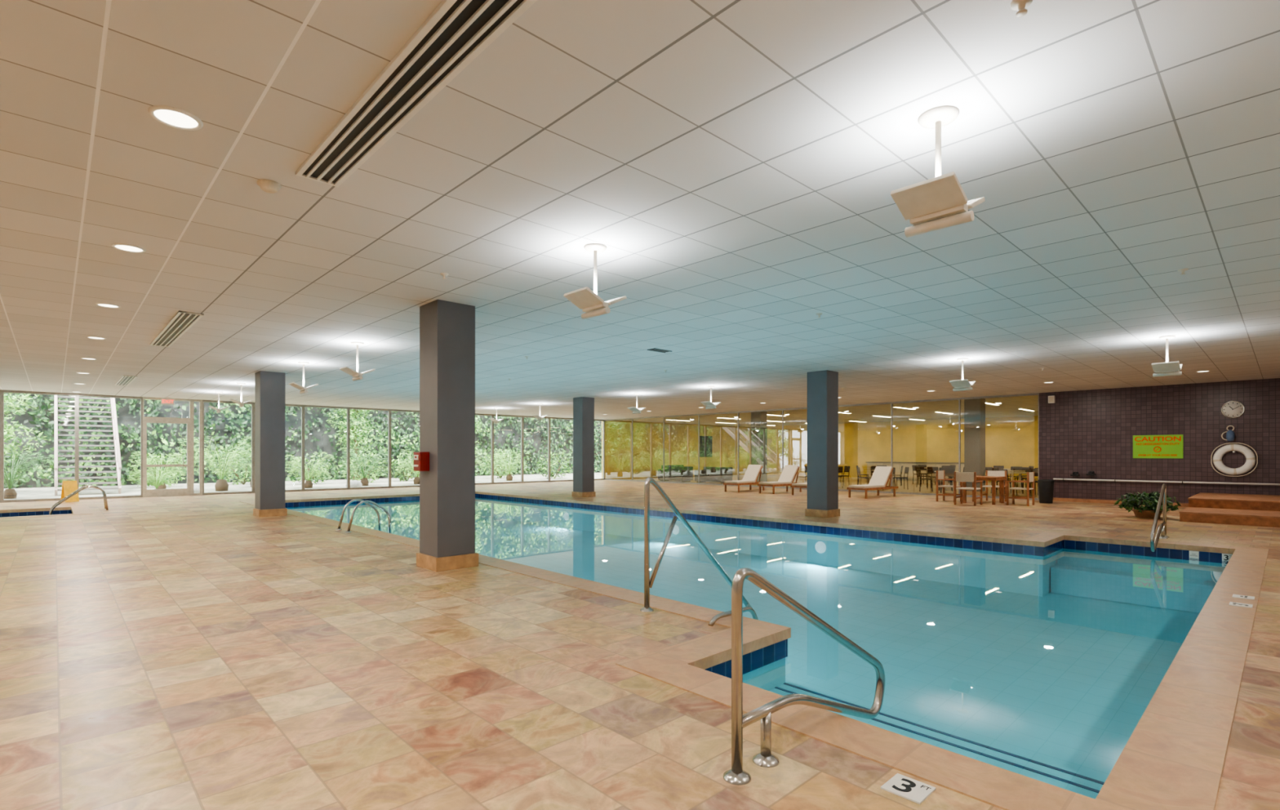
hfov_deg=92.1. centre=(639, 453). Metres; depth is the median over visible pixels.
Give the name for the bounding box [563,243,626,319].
uplight
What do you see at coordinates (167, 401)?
exit sign
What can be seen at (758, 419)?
column
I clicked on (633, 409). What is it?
uplight
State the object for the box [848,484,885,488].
seat cushion
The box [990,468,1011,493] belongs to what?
cafe chair
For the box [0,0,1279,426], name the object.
ceiling
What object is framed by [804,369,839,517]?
column
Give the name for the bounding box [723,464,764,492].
chaise lounge
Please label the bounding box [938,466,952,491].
cafe chair
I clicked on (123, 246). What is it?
recessed light
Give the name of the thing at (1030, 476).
dining chair
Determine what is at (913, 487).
floor
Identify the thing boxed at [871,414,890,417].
ceiling light
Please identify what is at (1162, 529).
pool handrail
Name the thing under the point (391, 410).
window
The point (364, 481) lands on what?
sago palm
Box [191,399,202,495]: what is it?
window
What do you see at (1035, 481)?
cafe chair
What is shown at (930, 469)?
cafe chair
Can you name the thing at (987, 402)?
ceiling light
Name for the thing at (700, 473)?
seat cushion
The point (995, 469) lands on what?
cafe chair
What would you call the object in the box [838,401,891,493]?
window
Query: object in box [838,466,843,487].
cafe chair
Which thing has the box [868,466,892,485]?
cushion
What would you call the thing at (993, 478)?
dining table
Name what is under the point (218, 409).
uplight
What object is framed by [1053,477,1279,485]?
pole
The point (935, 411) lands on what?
ceiling light
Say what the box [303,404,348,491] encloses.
window
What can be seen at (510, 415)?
window
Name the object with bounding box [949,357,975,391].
uplight
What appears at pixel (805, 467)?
cafe chair
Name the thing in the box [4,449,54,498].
sago palm
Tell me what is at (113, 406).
staircase
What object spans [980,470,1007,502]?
dining chair
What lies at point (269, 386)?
column
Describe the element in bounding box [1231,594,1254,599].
depth marker
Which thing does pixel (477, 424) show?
tree
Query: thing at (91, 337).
recessed light
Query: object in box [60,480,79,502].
sign
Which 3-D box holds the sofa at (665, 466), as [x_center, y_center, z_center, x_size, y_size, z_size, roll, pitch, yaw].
[2.083,1.005,34.826,1.720,0.750,0.820,0,0,-44]
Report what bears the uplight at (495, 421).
hanging from the ceiling
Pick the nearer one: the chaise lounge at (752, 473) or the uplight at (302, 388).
the uplight at (302, 388)
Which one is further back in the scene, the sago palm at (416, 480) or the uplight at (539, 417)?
the sago palm at (416, 480)
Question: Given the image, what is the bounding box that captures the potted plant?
[1113,490,1182,518]
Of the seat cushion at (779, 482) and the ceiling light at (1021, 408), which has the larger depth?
the ceiling light at (1021, 408)
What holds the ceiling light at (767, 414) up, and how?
attached to the ceiling
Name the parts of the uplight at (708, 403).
rod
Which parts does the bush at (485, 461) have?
stem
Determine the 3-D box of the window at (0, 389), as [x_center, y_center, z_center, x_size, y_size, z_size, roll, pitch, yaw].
[-18.700,-0.220,16.993,1.540,3.200,0.100,0,0,-44]
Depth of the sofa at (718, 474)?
29.26 m
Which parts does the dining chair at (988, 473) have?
leg, seat, backrest, leg, leg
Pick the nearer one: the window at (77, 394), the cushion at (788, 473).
the window at (77, 394)
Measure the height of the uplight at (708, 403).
0.611 m
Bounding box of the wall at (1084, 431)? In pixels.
[1039,377,1279,503]
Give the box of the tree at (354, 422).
[325,408,373,479]
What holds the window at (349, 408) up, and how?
on the floor at (201, 651)
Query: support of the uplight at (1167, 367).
hanging from the ceiling
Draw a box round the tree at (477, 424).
[475,415,484,453]
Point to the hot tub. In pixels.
(79, 509)
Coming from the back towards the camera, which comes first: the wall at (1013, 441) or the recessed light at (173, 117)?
the wall at (1013, 441)
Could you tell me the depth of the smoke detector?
4.12 m
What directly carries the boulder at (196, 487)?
on the ground
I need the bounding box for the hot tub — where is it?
[0,505,93,518]
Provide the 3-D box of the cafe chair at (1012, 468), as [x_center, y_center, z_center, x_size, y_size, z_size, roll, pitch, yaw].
[15.392,0.946,25.370,0.468,0.870,0.487,0,0,10]
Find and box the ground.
[4,472,601,499]
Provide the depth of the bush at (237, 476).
27.88 m
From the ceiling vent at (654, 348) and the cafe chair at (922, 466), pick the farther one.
the cafe chair at (922, 466)
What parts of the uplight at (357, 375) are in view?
rod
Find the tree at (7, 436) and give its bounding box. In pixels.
[4,392,48,461]
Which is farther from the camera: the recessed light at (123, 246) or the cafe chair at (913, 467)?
the cafe chair at (913, 467)
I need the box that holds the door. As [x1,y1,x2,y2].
[142,418,191,497]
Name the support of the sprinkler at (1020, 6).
attached to the ceiling
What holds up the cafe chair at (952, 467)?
on the floor at (913, 487)
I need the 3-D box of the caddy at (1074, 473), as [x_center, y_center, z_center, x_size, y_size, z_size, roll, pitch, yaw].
[12.472,0.573,17.673,0.170,0.125,0.200,0,0,-44]
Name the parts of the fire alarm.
name plate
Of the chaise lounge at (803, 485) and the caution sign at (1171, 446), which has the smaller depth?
the caution sign at (1171, 446)
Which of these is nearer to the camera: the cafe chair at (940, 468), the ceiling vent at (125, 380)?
the ceiling vent at (125, 380)
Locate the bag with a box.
[1221,425,1235,440]
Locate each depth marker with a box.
[880,773,935,804]
[1189,551,1199,557]
[1222,553,1232,560]
[1228,601,1253,608]
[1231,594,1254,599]
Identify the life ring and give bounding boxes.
[1210,442,1257,476]
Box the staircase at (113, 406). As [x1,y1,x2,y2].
[53,395,121,496]
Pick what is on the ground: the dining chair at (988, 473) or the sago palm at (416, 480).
the sago palm at (416, 480)
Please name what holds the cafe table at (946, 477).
on the floor at (913, 487)
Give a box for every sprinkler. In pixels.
[440,272,448,279]
[1009,0,1032,17]
[1177,267,1188,275]
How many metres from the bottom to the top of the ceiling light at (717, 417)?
0.045 m
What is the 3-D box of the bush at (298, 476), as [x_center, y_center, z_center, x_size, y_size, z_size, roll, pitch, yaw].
[-15.280,0.683,28.517,2.112,1.471,1.756,0,0,-44]
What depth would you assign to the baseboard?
17.42 m
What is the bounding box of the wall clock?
[1221,400,1245,417]
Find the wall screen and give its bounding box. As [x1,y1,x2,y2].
[699,435,711,457]
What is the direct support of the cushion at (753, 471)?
on the chaise lounge at (752, 473)
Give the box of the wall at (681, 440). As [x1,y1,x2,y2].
[601,420,747,479]
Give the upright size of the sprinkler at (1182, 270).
0.050 m
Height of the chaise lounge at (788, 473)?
0.973 m
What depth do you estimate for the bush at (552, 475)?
34.69 m
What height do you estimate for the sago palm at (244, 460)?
1.958 m
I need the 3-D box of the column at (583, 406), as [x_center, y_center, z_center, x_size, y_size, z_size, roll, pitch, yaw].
[-1.825,-0.220,19.986,0.550,3.200,0.550,0,0,-44]
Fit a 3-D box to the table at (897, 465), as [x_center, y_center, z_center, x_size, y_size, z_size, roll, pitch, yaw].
[14.897,0.902,32.780,0.800,0.935,5.700,0,0,-44]
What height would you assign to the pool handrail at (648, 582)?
1.441 m
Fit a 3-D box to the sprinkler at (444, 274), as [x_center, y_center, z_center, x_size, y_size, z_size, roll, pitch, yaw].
[-1.977,-1.795,6.232,0.080,0.050,0.080,0,0,-44]
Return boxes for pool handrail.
[640,477,758,626]
[723,567,884,785]
[1150,483,1168,551]
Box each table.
[865,461,964,479]
[924,467,938,484]
[934,471,958,492]
[963,475,1006,504]
[1007,470,1025,490]
[1008,471,1030,494]
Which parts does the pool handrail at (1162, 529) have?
post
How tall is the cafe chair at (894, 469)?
0.870 m
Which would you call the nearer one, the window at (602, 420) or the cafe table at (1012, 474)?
the cafe table at (1012, 474)
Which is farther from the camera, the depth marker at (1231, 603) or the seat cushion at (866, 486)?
the seat cushion at (866, 486)
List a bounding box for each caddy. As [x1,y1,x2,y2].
[1070,471,1079,475]
[1085,471,1095,475]
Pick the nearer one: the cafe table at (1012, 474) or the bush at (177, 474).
the cafe table at (1012, 474)
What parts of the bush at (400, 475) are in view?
stem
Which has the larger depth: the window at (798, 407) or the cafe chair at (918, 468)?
the window at (798, 407)
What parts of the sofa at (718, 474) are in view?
armrest, backrest, armrest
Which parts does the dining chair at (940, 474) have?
leg, backrest, leg, seat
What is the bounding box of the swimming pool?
[240,490,1268,809]
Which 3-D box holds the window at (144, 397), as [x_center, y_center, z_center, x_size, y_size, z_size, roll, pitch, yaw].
[-15.420,-1.470,20.110,1.250,0.700,0.100,0,0,-44]
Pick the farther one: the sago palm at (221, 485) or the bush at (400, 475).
the bush at (400, 475)
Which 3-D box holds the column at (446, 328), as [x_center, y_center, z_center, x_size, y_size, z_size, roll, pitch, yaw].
[-2.374,-0.220,7.601,0.550,3.200,0.550,0,0,-44]
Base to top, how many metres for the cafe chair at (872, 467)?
0.870 m
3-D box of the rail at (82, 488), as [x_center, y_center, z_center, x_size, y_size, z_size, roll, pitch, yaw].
[-13.676,1.328,15.008,1.092,1.108,0.642,0,0,-44]
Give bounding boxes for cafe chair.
[804,466,807,482]
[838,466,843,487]
[838,466,849,486]
[856,465,868,484]
[856,466,871,484]
[871,466,875,477]
[882,467,895,490]
[893,465,902,485]
[893,466,909,489]
[911,465,926,484]
[915,466,931,487]
[917,464,932,483]
[918,467,933,491]
[927,466,942,488]
[934,465,951,484]
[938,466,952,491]
[940,468,955,493]
[943,466,954,485]
[985,466,997,489]
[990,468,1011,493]
[993,465,1004,468]
[995,469,1017,495]
[1006,466,1022,487]
[1014,466,1032,490]
[1022,468,1038,494]
[1029,480,1038,495]
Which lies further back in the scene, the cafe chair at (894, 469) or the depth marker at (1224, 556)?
the cafe chair at (894, 469)
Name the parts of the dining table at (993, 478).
leg, leg, leg, leg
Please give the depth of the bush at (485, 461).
35.17 m
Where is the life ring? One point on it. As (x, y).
(1247, 452)
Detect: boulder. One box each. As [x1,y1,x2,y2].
[183,484,199,493]
[345,480,362,487]
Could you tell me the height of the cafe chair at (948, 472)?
0.870 m
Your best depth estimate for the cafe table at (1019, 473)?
20.93 m
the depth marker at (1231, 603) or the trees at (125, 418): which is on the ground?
the trees at (125, 418)
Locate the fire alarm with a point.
(421, 459)
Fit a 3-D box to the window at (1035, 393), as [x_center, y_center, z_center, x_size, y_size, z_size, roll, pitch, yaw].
[11.138,-0.220,19.200,0.050,3.200,2.230,0,0,-44]
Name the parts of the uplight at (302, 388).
rod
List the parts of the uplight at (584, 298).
rod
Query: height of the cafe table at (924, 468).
0.755 m
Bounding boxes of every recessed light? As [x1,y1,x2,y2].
[80,357,97,359]
[86,336,106,339]
[95,302,120,307]
[111,243,146,253]
[147,105,203,130]
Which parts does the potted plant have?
pot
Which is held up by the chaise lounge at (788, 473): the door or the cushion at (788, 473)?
the cushion at (788, 473)
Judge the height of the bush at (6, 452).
1.810 m
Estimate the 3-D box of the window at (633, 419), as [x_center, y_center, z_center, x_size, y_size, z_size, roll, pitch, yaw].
[0.385,-0.220,30.515,0.050,3.200,2.230,0,0,-44]
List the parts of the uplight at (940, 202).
rod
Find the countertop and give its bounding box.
[865,461,964,463]
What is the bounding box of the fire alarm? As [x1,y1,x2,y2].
[413,451,429,471]
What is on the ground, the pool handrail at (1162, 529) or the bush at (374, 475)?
the bush at (374, 475)
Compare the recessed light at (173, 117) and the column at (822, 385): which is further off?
the column at (822, 385)
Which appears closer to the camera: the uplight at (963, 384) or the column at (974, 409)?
the uplight at (963, 384)
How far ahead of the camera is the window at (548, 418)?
30.36 m
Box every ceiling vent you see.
[114,374,137,386]
[149,310,204,346]
[295,0,537,186]
[647,347,671,352]
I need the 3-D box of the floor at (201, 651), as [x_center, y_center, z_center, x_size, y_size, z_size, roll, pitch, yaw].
[-1.032,1.380,13.643,25.300,0.001,29.200,0,0,-44]
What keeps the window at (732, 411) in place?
on the floor at (201, 651)
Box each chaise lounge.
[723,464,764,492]
[757,465,801,493]
[790,482,807,494]
[846,466,898,498]
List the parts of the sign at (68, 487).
panel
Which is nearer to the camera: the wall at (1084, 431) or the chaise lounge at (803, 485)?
the wall at (1084, 431)
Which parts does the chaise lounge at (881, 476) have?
frame, backrest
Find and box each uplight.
[208,391,229,413]
[230,382,253,407]
[288,361,318,393]
[339,341,375,381]
[489,407,503,423]
[532,403,547,420]
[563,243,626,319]
[627,392,645,413]
[701,386,720,408]
[890,105,985,237]
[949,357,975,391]
[1151,335,1182,377]
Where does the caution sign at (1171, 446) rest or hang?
attached to the wall at (1084, 431)
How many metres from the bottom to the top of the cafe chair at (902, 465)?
0.870 m
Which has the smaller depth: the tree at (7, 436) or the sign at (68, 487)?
the sign at (68, 487)
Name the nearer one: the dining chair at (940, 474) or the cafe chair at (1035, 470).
the dining chair at (940, 474)
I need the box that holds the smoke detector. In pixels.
[257,178,280,193]
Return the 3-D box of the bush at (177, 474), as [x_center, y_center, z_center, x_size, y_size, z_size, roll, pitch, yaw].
[-20.166,0.680,25.807,2.041,1.505,1.752,0,0,-44]
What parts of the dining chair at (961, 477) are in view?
leg, leg, backrest, seat, leg, leg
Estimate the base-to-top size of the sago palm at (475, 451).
1.751 m
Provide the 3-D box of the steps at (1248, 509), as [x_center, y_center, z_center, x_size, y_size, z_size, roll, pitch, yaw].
[14.510,1.180,12.168,4.388,0.400,5.450,0,0,-44]
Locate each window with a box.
[0,389,1,502]
[1,389,76,502]
[76,393,142,499]
[142,396,191,420]
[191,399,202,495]
[202,400,253,494]
[253,402,303,493]
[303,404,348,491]
[348,407,390,489]
[390,408,419,488]
[475,413,493,484]
[493,413,523,484]
[523,415,549,482]
[549,417,573,481]
[594,419,604,479]
[604,417,631,480]
[631,416,663,482]
[663,413,698,484]
[698,411,737,485]
[737,408,782,488]
[782,407,807,488]
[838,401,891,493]
[891,397,959,496]
[959,392,1039,500]
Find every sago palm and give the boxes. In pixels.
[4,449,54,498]
[127,451,194,488]
[137,468,175,488]
[173,435,251,491]
[217,440,293,487]
[284,451,337,488]
[341,448,391,485]
[394,450,419,484]
[475,451,485,469]
[488,448,528,480]
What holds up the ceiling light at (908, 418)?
attached to the ceiling
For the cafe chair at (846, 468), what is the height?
0.870 m
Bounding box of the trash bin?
[1037,479,1054,503]
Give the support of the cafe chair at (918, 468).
on the floor at (913, 487)
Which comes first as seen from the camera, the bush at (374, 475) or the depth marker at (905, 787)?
the depth marker at (905, 787)
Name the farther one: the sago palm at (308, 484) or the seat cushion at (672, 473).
the seat cushion at (672, 473)
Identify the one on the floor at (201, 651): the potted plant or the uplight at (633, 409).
the potted plant
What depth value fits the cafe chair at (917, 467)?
25.70 m
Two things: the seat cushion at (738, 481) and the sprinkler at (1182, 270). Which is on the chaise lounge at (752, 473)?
the seat cushion at (738, 481)
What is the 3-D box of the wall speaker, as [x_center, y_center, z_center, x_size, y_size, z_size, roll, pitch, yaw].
[12.089,-1.600,18.110,0.124,0.220,0.160,0,0,-44]
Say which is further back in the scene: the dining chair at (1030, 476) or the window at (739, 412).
the window at (739, 412)
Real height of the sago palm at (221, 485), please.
2.055 m
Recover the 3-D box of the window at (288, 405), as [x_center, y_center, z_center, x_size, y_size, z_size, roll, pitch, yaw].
[-13.082,-0.220,22.332,1.600,3.200,0.100,0,0,-44]
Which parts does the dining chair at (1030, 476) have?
leg, leg, armrest, seat, leg, backrest, leg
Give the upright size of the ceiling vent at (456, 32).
0.020 m
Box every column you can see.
[253,370,287,517]
[416,299,478,571]
[571,396,595,497]
[751,411,767,485]
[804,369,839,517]
[964,398,986,495]
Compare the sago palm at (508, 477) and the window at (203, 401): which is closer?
the window at (203, 401)
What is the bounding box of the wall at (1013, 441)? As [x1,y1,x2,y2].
[747,415,1038,481]
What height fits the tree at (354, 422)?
4.836 m
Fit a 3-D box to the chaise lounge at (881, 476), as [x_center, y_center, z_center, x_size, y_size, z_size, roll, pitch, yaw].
[7.488,0.893,19.811,1.900,0.973,0.655,0,0,-38]
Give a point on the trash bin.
(1046, 486)
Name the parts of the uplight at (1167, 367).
rod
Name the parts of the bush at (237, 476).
stem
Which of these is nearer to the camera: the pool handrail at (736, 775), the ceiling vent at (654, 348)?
the pool handrail at (736, 775)
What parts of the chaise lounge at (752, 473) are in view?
frame, backrest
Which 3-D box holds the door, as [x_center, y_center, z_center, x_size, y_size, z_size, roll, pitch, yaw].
[-15.395,0.130,20.084,1.250,2.500,0.172,0,0,-44]
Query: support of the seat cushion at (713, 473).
on the sofa at (718, 474)
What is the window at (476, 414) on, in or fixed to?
on the floor at (201, 651)
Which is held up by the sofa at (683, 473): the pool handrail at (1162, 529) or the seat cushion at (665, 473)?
the seat cushion at (665, 473)
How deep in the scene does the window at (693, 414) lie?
28.82 m
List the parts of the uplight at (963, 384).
rod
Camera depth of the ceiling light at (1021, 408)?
24.67 m
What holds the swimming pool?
in the floor at (201, 651)
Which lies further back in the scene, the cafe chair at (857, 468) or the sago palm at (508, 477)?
the sago palm at (508, 477)
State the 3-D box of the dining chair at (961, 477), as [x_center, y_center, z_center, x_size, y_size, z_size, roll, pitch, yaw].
[8.915,0.930,16.749,0.540,0.900,0.560,0,0,-44]
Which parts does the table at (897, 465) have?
cabinet door, cabinet door, cabinet door, cabinet door, cabinet door, cabinet door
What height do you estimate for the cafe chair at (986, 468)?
0.870 m
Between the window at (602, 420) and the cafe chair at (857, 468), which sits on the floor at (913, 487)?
the cafe chair at (857, 468)
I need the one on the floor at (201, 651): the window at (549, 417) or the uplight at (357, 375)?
the window at (549, 417)
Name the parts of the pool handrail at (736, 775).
post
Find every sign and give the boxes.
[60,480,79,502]
[160,397,174,404]
[1133,434,1182,457]
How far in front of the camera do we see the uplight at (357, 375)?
10.04 m
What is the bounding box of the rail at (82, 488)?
[48,484,108,515]
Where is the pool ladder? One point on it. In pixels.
(366, 502)
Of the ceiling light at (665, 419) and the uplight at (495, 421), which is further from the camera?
the ceiling light at (665, 419)
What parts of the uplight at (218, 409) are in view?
rod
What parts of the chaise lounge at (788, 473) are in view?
frame, backrest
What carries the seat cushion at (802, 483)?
on the chaise lounge at (803, 485)
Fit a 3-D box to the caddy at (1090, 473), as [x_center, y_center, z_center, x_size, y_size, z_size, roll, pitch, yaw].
[12.726,0.542,17.405,0.170,0.125,0.200,0,0,-44]
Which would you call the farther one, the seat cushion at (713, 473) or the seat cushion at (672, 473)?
the seat cushion at (672, 473)
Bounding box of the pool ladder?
[335,498,391,533]
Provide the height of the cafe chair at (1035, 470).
0.870 m
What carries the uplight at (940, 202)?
hanging from the ceiling
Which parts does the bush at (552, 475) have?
stem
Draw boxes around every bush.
[4,451,25,486]
[126,452,186,487]
[208,444,251,484]
[284,453,334,484]
[338,449,387,482]
[385,452,418,480]
[479,448,519,478]
[534,450,573,478]
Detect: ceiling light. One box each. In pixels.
[665,418,690,421]
[716,417,741,418]
[767,413,786,416]
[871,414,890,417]
[893,405,915,409]
[908,417,925,420]
[934,410,953,413]
[985,401,999,404]
[1017,407,1035,411]
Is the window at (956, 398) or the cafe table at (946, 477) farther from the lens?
the cafe table at (946, 477)
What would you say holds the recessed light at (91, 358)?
in the ceiling
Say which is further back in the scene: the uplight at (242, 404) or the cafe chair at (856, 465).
the cafe chair at (856, 465)
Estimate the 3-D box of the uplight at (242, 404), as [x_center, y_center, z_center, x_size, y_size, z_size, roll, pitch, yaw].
[-10.276,-1.514,15.894,0.458,0.611,0.340,0,0,-44]
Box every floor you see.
[0,480,1279,809]
[626,474,1038,497]
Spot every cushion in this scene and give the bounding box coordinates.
[661,471,671,474]
[671,471,679,475]
[699,472,715,475]
[709,472,719,475]
[724,480,755,483]
[742,464,761,480]
[759,480,791,484]
[777,465,799,482]
[791,482,807,485]
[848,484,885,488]
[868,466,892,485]
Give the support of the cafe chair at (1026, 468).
on the floor at (913, 487)
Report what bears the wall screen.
attached to the wall at (681, 440)
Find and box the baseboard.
[1053,497,1188,506]
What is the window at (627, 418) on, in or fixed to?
in the wall at (681, 440)
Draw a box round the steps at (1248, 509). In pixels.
[1178,492,1279,527]
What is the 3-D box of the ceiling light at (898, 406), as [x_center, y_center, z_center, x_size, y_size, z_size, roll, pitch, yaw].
[10.302,-1.798,23.999,1.800,0.045,0.140,0,0,-44]
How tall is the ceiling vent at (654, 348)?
0.012 m
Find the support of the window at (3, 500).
on the floor at (201, 651)
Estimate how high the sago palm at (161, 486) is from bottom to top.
1.490 m
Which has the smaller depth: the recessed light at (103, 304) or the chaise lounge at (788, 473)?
the recessed light at (103, 304)
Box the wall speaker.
[1048,395,1055,403]
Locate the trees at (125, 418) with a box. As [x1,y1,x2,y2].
[4,392,601,488]
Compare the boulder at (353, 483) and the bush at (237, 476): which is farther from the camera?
the bush at (237, 476)
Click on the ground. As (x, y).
(126, 490)
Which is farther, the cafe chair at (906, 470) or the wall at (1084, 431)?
the cafe chair at (906, 470)
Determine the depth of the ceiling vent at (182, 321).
8.86 m
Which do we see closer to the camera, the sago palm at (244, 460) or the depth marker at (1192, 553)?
the depth marker at (1192, 553)
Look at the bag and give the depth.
15.28 m
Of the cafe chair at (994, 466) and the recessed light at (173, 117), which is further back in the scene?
the cafe chair at (994, 466)
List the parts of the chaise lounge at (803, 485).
frame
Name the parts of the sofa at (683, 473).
armrest, backrest, armrest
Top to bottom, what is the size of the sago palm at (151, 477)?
0.876 m
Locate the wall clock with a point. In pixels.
(1231, 409)
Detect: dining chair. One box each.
[935,470,960,502]
[953,471,982,506]
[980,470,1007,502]
[1006,471,1035,506]
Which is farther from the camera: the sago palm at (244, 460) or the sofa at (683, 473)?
the sofa at (683, 473)
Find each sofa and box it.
[657,466,693,481]
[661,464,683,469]
[694,466,733,483]

